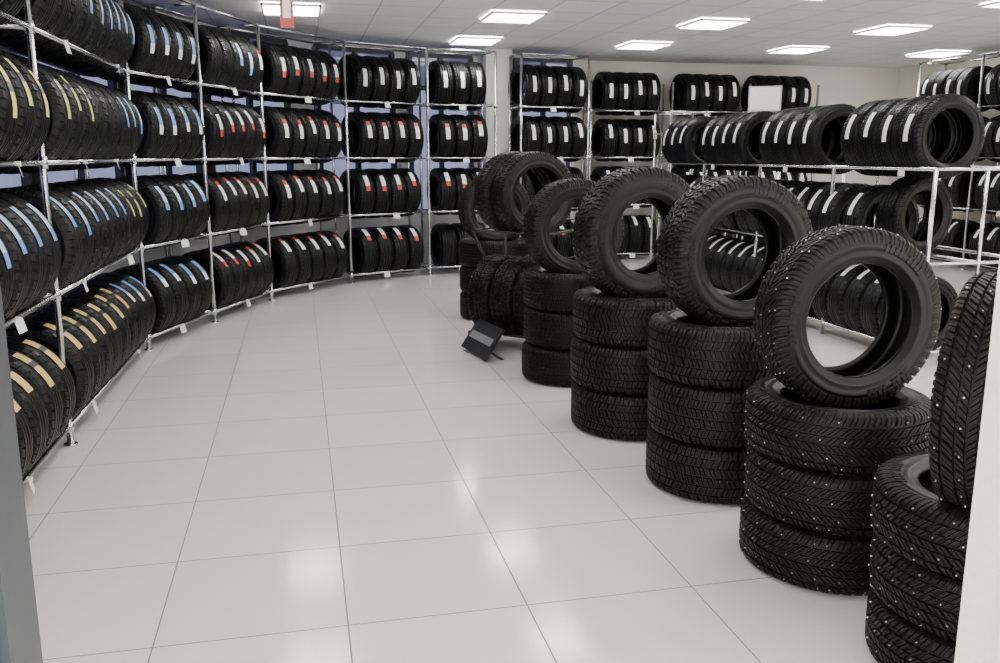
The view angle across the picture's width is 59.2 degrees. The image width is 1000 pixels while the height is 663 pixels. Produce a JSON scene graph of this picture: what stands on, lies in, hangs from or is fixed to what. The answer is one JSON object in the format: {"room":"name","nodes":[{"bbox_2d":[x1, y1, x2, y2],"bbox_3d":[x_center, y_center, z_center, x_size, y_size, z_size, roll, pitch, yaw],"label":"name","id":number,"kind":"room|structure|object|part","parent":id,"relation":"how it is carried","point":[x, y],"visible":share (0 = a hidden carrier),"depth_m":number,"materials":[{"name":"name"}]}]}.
{"room":"tire shop","nodes":[
{"label":"tire shop","id":0,"kind":"room"},
{"bbox_2d":[31,4,402,300],"bbox_3d":[-2.825,-1.798,9.319,0.857,2.850,5.820,5,12,23],"label":"wall","id":1,"kind":"structure","parent":0,"point":[252,235],"depth_m":10.45,"materials":[{"name":"paint"}]},
{"bbox_2d":[19,55,123,183],"bbox_3d":[-3.435,-1.700,7.212,0.140,2.130,1.335,1,11,4],"label":"window","id":2,"kind":"structure","parent":1,"relation":"in","point":[112,172],"depth_m":7.38,"materials":[{"name":"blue glass"}]},
{"bbox_2d":[118,18,202,175],"bbox_3d":[-3.245,-1.975,8.577,0.140,2.130,1.266,2,12,12],"label":"window","id":3,"kind":"structure","parent":1,"relation":"in","point":[184,169],"depth_m":8.63,"materials":[{"name":"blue glass"}]},
{"bbox_2d":[201,25,294,228],"bbox_3d":[-2.768,-2.230,9.847,0.140,2.130,1.356,6,13,27],"label":"window","id":4,"kind":"structure","parent":1,"relation":"in","point":[251,167],"depth_m":9.84,"materials":[{"name":"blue glass"}]},
{"bbox_2d":[312,44,400,221],"bbox_3d":[-1.794,-2.490,11.142,1.209,2.130,0.140,-10,15,-41],"label":"window","id":5,"kind":"structure","parent":1,"relation":"in","point":[336,52],"depth_m":11.07,"materials":[{"name":"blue glass"}]},
{"bbox_2d":[399,49,574,265],"bbox_3d":[-0.054,-2.393,12.280,2.735,2.850,0.506,-6,13,-29],"label":"wall","id":6,"kind":"structure","parent":0,"point":[415,221],"depth_m":12.04,"materials":[{"name":"paint"}]},
{"bbox_2d":[408,52,476,216],"bbox_3d":[-0.780,-2.622,11.794,0.939,2.130,0.140,-4,12,-20],"label":"window","id":7,"kind":"structure","parent":6,"relation":"in","point":[415,166],"depth_m":11.76,"materials":[{"name":"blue glass"}]},
{"bbox_2d":[513,58,573,212],"bbox_3d":[0.604,-2.724,12.305,0.908,2.130,0.140,-4,12,-20],"label":"window","id":8,"kind":"structure","parent":6,"relation":"in","point":[516,61],"depth_m":12.19,"materials":[{"name":"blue glass"}]},
{"bbox_2d":[22,254,997,662],"bbox_3d":[2.281,0.287,6.437,12.400,0.100,15.200,-3,12,-12],"label":"floor","id":9,"kind":"structure","parent":0,"point":[326,472],"depth_m":3.70,"materials":[{"name":"tile"}]},
{"bbox_2d":[0,0,75,494],"bbox_3d":[-2.184,-0.514,3.156,0.600,2.763,2.425,-3,12,-12],"label":"rack","id":10,"kind":"object","parent":9,"relation":"on","point":[43,387],"visible":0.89,"depth_m":3.89,"materials":[{"name":"black rubber"}]},
{"bbox_2d":[0,0,155,446],"bbox_3d":[-2.689,-0.969,5.419,0.600,2.763,2.365,-2,12,-12],"label":"rack","id":11,"kind":"object","parent":9,"relation":"on","point":[96,324],"visible":0.77,"depth_m":5.07,"materials":[{"name":"black rubber"}]},
{"bbox_2d":[76,0,214,351],"bbox_3d":[-2.865,-1.321,7.170,0.600,2.763,1.206,1,11,7],"label":"rack","id":12,"kind":"object","parent":9,"relation":"on","point":[164,55],"visible":0.66,"depth_m":7.03,"materials":[{"name":"black rubber"}]},
{"bbox_2d":[151,3,273,322],"bbox_3d":[-2.690,-1.559,8.356,0.600,2.763,1.296,2,12,9],"label":"rack","id":13,"kind":"object","parent":9,"relation":"on","point":[228,65],"visible":0.77,"depth_m":8.14,"materials":[{"name":"black rubber"}]},
{"bbox_2d":[228,24,350,300],"bbox_3d":[-2.259,-1.816,9.633,0.600,2.763,1.427,6,13,26],"label":"rack","id":14,"kind":"object","parent":9,"relation":"on","point":[292,74],"visible":0.85,"depth_m":9.44,"materials":[{"name":"black rubber"}]},
{"bbox_2d":[328,40,428,283],"bbox_3d":[-1.458,-2.021,10.651,1.154,2.763,0.600,-9,14,-38],"label":"rack","id":15,"kind":"object","parent":9,"relation":"on","point":[366,81],"visible":0.95,"depth_m":10.46,"materials":[{"name":"black rubber"}]},
{"bbox_2d":[418,47,497,275],"bbox_3d":[-0.545,-2.131,11.199,0.967,2.763,0.601,-5,12,-22],"label":"rack","id":16,"kind":"object","parent":9,"relation":"on","point":[451,85],"visible":0.83,"depth_m":10.96,"materials":[{"name":"silver metal"}]},
{"bbox_2d":[476,49,511,229],"bbox_3d":[-0.080,-2.328,11.956,0.380,2.850,0.380,-4,12,-19],"label":"column","id":17,"kind":"structure","parent":9,"relation":"on","point":[503,55],"depth_m":11.65,"materials":[{"name":"white paint"}]},
{"bbox_2d":[458,176,530,319],"bbox_3d":[-0.053,-0.799,8.200,0.671,1.338,0.660,8,14,35],"label":"stack","id":18,"kind":"object","parent":9,"relation":"on","point":[470,255],"visible":0.41,"depth_m":8.02,"materials":[{"name":"rubber"}]},
{"bbox_2d":[461,151,574,360],"bbox_3d":[0.082,-0.585,6.758,0.719,1.566,0.991,8,14,35],"label":"display stand","id":19,"kind":"object","parent":9,"relation":"on","point":[496,305],"visible":0.66,"depth_m":6.69,"materials":[{"name":"black plastic"}]},
{"bbox_3d":[-0.065,0.100,6.722,0.214,0.260,0.500,33,-4,-25],"label":"sign plate","id":20,"kind":"part","parent":19,"relation":"part of","materials":[{"name":"black plastic"}]},
{"bbox_3d":[0.172,-0.373,6.925,0.689,1.000,0.520,8,14,35],"label":"frame","id":21,"kind":"part","parent":19,"relation":"part of","materials":[{"name":"silver metal"}]},
{"bbox_2d":[508,52,589,256],"bbox_3d":[0.633,-2.235,11.714,1.051,2.763,0.600,-5,12,-24],"label":"rack","id":22,"kind":"object","parent":9,"relation":"on","point":[553,89],"visible":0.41,"depth_m":11.42,"materials":[{"name":"black rubber"}]},
{"bbox_2d":[522,178,624,386],"bbox_3d":[0.482,-0.349,5.931,0.669,1.349,0.663,5,12,24],"label":"stack","id":23,"kind":"object","parent":9,"relation":"on","point":[550,287],"visible":0.56,"depth_m":5.72,"materials":[{"name":"rubber"}]},
{"bbox_2d":[581,72,670,257],"bbox_3d":[1.782,-2.359,12.653,1.255,2.637,0.600,-3,12,-14],"label":"rack","id":24,"kind":"object","parent":9,"relation":"on","point":[615,93],"visible":0.66,"depth_m":12.36,"materials":[{"name":"black rubber"}]},
{"bbox_2d":[570,167,690,440],"bbox_3d":[0.744,-0.178,4.857,0.698,1.438,0.701,5,12,23],"label":"stack","id":25,"kind":"object","parent":9,"relation":"on","point":[610,372],"visible":0.66,"depth_m":4.64,"materials":[{"name":"rubber"}]},
{"bbox_2d":[660,73,747,236],"bbox_3d":[2.958,-2.417,12.938,1.236,2.637,0.601,-3,12,-13],"label":"rack","id":26,"kind":"object","parent":9,"relation":"on","point":[716,94],"visible":0.27,"depth_m":12.54,"materials":[{"name":"black rubber"}]},
{"bbox_3d":[2.960,-2.348,12.943,1.235,2.500,0.450,-3,12,-13],"label":"frame","id":27,"kind":"part","parent":26,"relation":"part of","materials":[{"name":"silver metal"}]},
{"bbox_2d":[645,175,812,503],"bbox_3d":[1.039,0.008,3.992,0.724,1.410,0.666,-3,12,-12],"label":"stack","id":28,"kind":"object","parent":9,"relation":"on","point":[703,356],"visible":0.75,"depth_m":3.80,"materials":[{"name":"rubber"}]},
{"bbox_2d":[733,75,819,242],"bbox_3d":[4.093,-2.471,13.209,1.170,2.637,0.599,-3,12,-13],"label":"rack","id":29,"kind":"object","parent":9,"relation":"on","point":[796,90],"visible":0.2,"depth_m":12.83,"materials":[{"name":"silver metal"}]},
{"bbox_2d":[650,86,999,353],"bbox_3d":[2.905,-1.385,8.762,1.142,2.260,5.306,-3,12,-12],"label":"rack","id":30,"kind":"object","parent":9,"relation":"on","point":[920,140],"visible":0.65,"depth_m":7.15,"materials":[{"name":"black rubber"}]},
{"bbox_2d":[738,224,941,595],"bbox_3d":[1.244,0.244,3.219,0.666,1.256,0.672,3,12,14],"label":"stack","id":31,"kind":"object","parent":9,"relation":"on","point":[818,436],"visible":0.82,"depth_m":3.07,"materials":[{"name":"rubber"}]},
{"bbox_2d":[864,272,997,662],"bbox_3d":[1.437,0.419,2.510,0.672,1.193,0.721,1,11,3],"label":"stack","id":32,"kind":"object","parent":9,"relation":"on","point":[921,506],"visible":0.88,"depth_m":2.38,"materials":[{"name":"rubber"}]},
{"bbox_2d":[913,53,999,268],"bbox_3d":[6.200,-2.305,12.063,0.600,2.763,1.235,-3,12,-12],"label":"rack","id":33,"kind":"object","parent":9,"relation":"on","point":[962,81],"visible":0.3,"depth_m":11.81,"materials":[{"name":"black rubber"}]},
{"bbox_2d":[959,51,999,272],"bbox_3d":[6.464,-2.074,10.916,0.600,2.763,1.235,-3,12,-12],"label":"rack","id":34,"kind":"object","parent":9,"relation":"on","point":[990,149],"visible":0.8,"depth_m":11.10,"materials":[{"name":"black rubber"}]},
{"bbox_2d":[123,0,999,67],"bbox_3d":[1.947,-2.898,7.309,12.400,0.100,12.160,-3,12,-12],"label":"ceiling","id":35,"kind":"structure","parent":0,"point":[592,28],"depth_m":9.32,"materials":[{"name":"paint"}]},
{"bbox_2d":[279,0,293,27],"bbox_3d":[-1.385,-2.244,5.680,0.085,0.540,0.016,-3,12,-12],"label":"hanging sign","id":36,"kind":"object","parent":35,"relation":"hanging from","point":[286,6],"visible":1,"depth_m":5.71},
{"bbox_2d":[260,1,321,16],"bbox_3d":[-1.957,-3.022,8.248,0.544,0.037,0.620,-3,12,-12],"label":"ceiling lamp","id":37,"kind":"object","parent":35,"relation":"attached to","point":[267,8],"depth_m":8.19,"materials":[{"name":"white plastic"}]},
{"bbox_2d":[448,36,502,45],"bbox_3d":[-0.296,-3.480,10.525,0.544,0.037,0.620,-3,12,-12],"label":"ceiling lamp","id":38,"kind":"object","parent":35,"relation":"attached to","point":[458,40],"depth_m":10.43,"materials":[{"name":"white plastic"}]},
{"bbox_2d":[479,10,546,23],"bbox_3d":[0.121,-3.114,8.707,0.544,0.037,0.620,-3,12,-12],"label":"ceiling lamp","id":39,"kind":"object","parent":35,"relation":"attached to","point":[494,16],"depth_m":8.62,"materials":[{"name":"white plastic"}]},
{"bbox_2d":[614,41,673,49],"bbox_3d":[1.791,-3.572,10.986,0.544,0.037,0.620,-3,12,-12],"label":"ceiling lamp","id":40,"kind":"object","parent":35,"relation":"attached to","point":[632,45],"depth_m":10.91,"materials":[{"name":"white plastic"}]},
{"bbox_2d":[675,17,749,29],"bbox_3d":[2.209,-3.207,9.169,0.544,0.037,0.620,-3,12,-12],"label":"ceiling lamp","id":41,"kind":"object","parent":35,"relation":"attached to","point":[702,23],"depth_m":9.08,"materials":[{"name":"white plastic"}]},
{"bbox_2d":[766,45,829,53],"bbox_3d":[3.869,-3.665,11.445,0.544,0.037,0.620,-3,12,-12],"label":"ceiling lamp","id":42,"kind":"object","parent":35,"relation":"attached to","point":[793,49],"depth_m":11.36,"materials":[{"name":"white plastic"}]},
{"bbox_2d":[853,24,932,35],"bbox_3d":[4.287,-3.299,9.628,0.544,0.037,0.620,-3,12,-12],"label":"ceiling lamp","id":43,"kind":"object","parent":35,"relation":"attached to","point":[888,29],"depth_m":9.58,"materials":[{"name":"white plastic"}]},
{"bbox_2d":[905,50,971,57],"bbox_3d":[5.918,-3.756,11.898,0.544,0.037,0.620,-3,12,-12],"label":"ceiling lamp","id":44,"kind":"object","parent":35,"relation":"attached to","point":[933,53],"depth_m":11.82,"materials":[{"name":"white plastic"}]},
{"bbox_2d":[978,0,999,8],"bbox_3d":[4.705,-2.934,7.811,0.544,0.037,0.620,-3,12,-12],"label":"ceiling lamp","id":45,"kind":"object","parent":35,"relation":"attached to","point":[996,3],"depth_m":7.98,"materials":[{"name":"white plastic"}]},
{"bbox_2d":[572,60,898,236],"bbox_3d":[3.684,-2.689,13.753,5.450,2.850,0.120,-3,12,-12],"label":"wall","id":46,"kind":"structure","parent":0,"point":[854,86],"depth_m":13.58,"materials":[{"name":"beige paint"}]},
{"bbox_2d":[889,55,999,223],"bbox_3d":[7.690,-1.683,8.748,0.120,2.850,11.600,-3,12,-12],"label":"wall","id":47,"kind":"structure","parent":0,"point":[908,76],"depth_m":13.07,"materials":[{"name":"beige paint"}]},
{"bbox_3d":[3.353,-0.302,1.881,11.620,2.850,0.160,-3,12,-12],"label":"wall","id":48,"kind":"structure","parent":0,"visible":0},
{"bbox_2d":[0,285,42,662],"bbox_3d":[-0.640,0.194,1.063,0.081,2.200,0.190,-3,12,-12],"label":"trim","id":49,"kind":"structure","parent":48,"relation":"attached to","point":[20,641],"depth_m":1.12,"materials":[{"name":"grey paint"}]},
{"bbox_2d":[954,259,999,662],"bbox_3d":[0.863,0.127,1.395,0.081,2.200,0.190,-3,12,-12],"label":"trim","id":50,"kind":"structure","parent":48,"relation":"attached to","point":[978,635],"depth_m":1.49,"materials":[{"name":"white paint"}]},
{"bbox_3d":[-2.944,-0.655,3.635,0.120,2.850,6.100,-3,12,-12],"label":"wall","id":51,"kind":"structure","parent":0,"visible":0},
{"bbox_2d":[0,49,31,187],"bbox_3d":[-3.180,-1.213,5.194,0.140,1.970,2.600,-3,12,-12],"label":"window","id":52,"kind":"structure","parent":51,"relation":"in","point":[6,180],"depth_m":6.27,"materials":[{"name":"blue glass"}]}
]}

